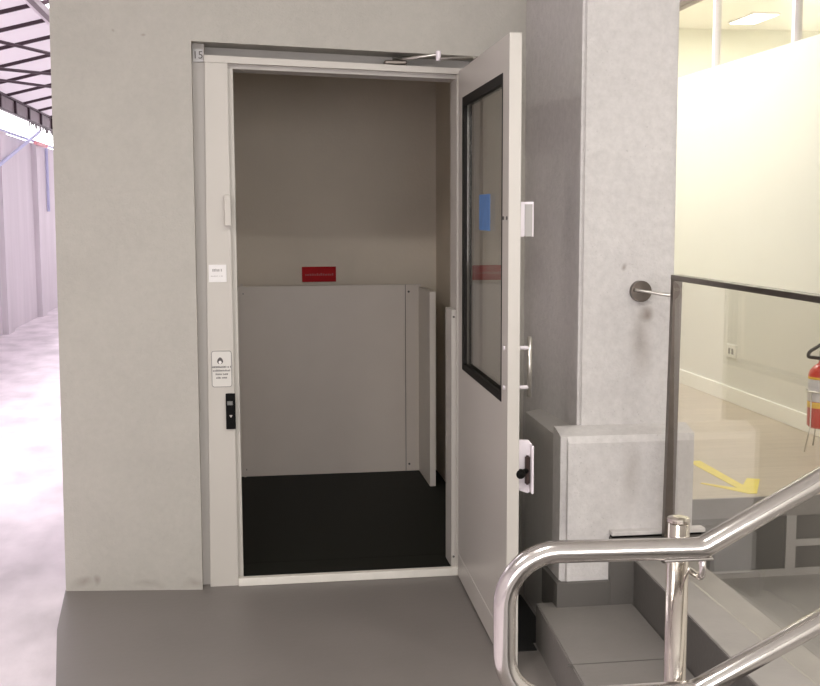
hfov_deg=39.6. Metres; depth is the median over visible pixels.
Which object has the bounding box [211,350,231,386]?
plate
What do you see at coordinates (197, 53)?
number tag
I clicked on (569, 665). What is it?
trim
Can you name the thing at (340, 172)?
wall
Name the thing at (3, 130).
pipe
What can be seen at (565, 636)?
step
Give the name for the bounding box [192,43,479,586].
door frame
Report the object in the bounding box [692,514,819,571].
wall
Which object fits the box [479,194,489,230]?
sticker
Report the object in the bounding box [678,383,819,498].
floor
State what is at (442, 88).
wall
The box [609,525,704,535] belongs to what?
cap
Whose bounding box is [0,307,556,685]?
floor
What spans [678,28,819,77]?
wall
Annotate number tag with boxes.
[193,49,202,61]
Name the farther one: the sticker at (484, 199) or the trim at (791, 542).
the trim at (791, 542)
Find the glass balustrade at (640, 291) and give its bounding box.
[629,275,819,562]
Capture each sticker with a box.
[209,265,226,281]
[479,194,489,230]
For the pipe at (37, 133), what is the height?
0.741 m
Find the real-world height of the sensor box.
0.115 m
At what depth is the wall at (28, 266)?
15.48 m
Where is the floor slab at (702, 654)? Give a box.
[633,561,819,685]
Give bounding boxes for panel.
[226,393,235,428]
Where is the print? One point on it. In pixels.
(218, 372)
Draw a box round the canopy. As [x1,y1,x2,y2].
[0,0,52,135]
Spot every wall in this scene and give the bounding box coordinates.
[0,131,57,335]
[49,0,526,590]
[233,72,435,291]
[436,82,449,481]
[524,409,693,611]
[674,34,819,413]
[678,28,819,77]
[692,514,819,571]
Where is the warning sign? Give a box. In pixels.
[302,266,335,281]
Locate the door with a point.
(494, 464)
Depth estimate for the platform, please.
6.22 m
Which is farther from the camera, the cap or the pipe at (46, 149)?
the pipe at (46, 149)
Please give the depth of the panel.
4.43 m
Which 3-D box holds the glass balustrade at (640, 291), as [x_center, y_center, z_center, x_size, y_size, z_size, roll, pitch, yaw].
[0.918,0.327,3.146,0.118,0.964,1.592,-1,7,-8]
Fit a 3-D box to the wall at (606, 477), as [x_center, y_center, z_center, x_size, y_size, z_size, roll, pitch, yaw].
[0.700,0.627,4.129,0.467,0.745,0.540,-1,7,-8]
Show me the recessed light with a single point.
(755, 17)
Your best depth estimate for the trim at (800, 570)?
4.39 m
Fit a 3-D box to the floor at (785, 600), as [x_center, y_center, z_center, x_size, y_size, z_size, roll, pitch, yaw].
[1.812,1.185,2.193,1.300,0.070,4.530,-1,7,-8]
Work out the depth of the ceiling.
11.29 m
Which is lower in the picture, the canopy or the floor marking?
the floor marking
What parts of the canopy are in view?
brace rod, brace rod, brace rod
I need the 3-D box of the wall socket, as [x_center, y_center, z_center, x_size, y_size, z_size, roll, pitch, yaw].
[1.828,0.046,6.479,0.012,0.075,0.120,-1,7,-8]
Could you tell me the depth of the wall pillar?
3.88 m
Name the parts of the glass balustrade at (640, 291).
stay rod, post, rail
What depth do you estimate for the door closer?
4.32 m
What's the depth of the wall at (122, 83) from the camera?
4.35 m
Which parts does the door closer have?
arm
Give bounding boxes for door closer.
[383,51,476,64]
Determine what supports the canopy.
attached to the wall
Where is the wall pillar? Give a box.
[522,0,679,550]
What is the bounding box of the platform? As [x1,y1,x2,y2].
[238,284,445,563]
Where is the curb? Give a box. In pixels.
[636,561,819,685]
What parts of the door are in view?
kick plate, latch knob, latch plate, latch lever, handle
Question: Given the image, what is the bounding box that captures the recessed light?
[728,12,780,24]
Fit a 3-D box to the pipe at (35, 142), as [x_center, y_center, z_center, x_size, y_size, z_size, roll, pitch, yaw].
[-5.288,-2.844,16.347,0.052,0.050,0.900,-1,7,-8]
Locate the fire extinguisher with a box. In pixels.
[804,344,819,451]
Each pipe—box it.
[0,128,52,148]
[0,130,40,166]
[34,141,47,147]
[45,148,49,210]
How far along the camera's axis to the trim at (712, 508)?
4.33 m
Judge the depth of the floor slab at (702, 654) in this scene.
3.33 m
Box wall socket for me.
[727,343,736,358]
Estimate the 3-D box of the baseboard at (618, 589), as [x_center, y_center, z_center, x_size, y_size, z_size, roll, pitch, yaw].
[0.728,0.778,3.956,0.502,0.286,0.203,-1,7,-8]
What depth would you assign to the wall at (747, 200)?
6.19 m
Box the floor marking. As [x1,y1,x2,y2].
[693,461,759,493]
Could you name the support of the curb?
attached to the floor slab at (702, 654)
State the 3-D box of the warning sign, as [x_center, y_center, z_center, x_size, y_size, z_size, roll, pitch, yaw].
[-0.511,-0.386,6.404,0.191,0.085,0.012,-1,7,-8]
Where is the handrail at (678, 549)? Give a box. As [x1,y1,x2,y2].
[493,466,819,685]
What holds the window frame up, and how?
attached to the window
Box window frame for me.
[679,0,802,66]
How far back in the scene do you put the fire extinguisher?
5.12 m
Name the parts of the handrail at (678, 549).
post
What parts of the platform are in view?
trim, panel, panel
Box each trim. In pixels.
[568,658,663,666]
[692,494,819,519]
[712,566,819,578]
[784,515,819,568]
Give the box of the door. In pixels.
[458,32,533,665]
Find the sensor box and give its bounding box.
[224,195,231,225]
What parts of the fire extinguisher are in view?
leg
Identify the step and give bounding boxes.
[536,602,694,685]
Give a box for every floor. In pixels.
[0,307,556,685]
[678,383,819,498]
[721,574,819,657]
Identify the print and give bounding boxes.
[212,366,230,378]
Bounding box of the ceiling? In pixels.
[679,0,819,30]
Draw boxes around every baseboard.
[542,532,700,607]
[679,369,819,436]
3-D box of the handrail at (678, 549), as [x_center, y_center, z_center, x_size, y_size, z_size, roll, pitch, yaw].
[0.734,0.548,1.994,1.222,1.390,0.126,-1,7,-8]
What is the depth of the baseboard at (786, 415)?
6.24 m

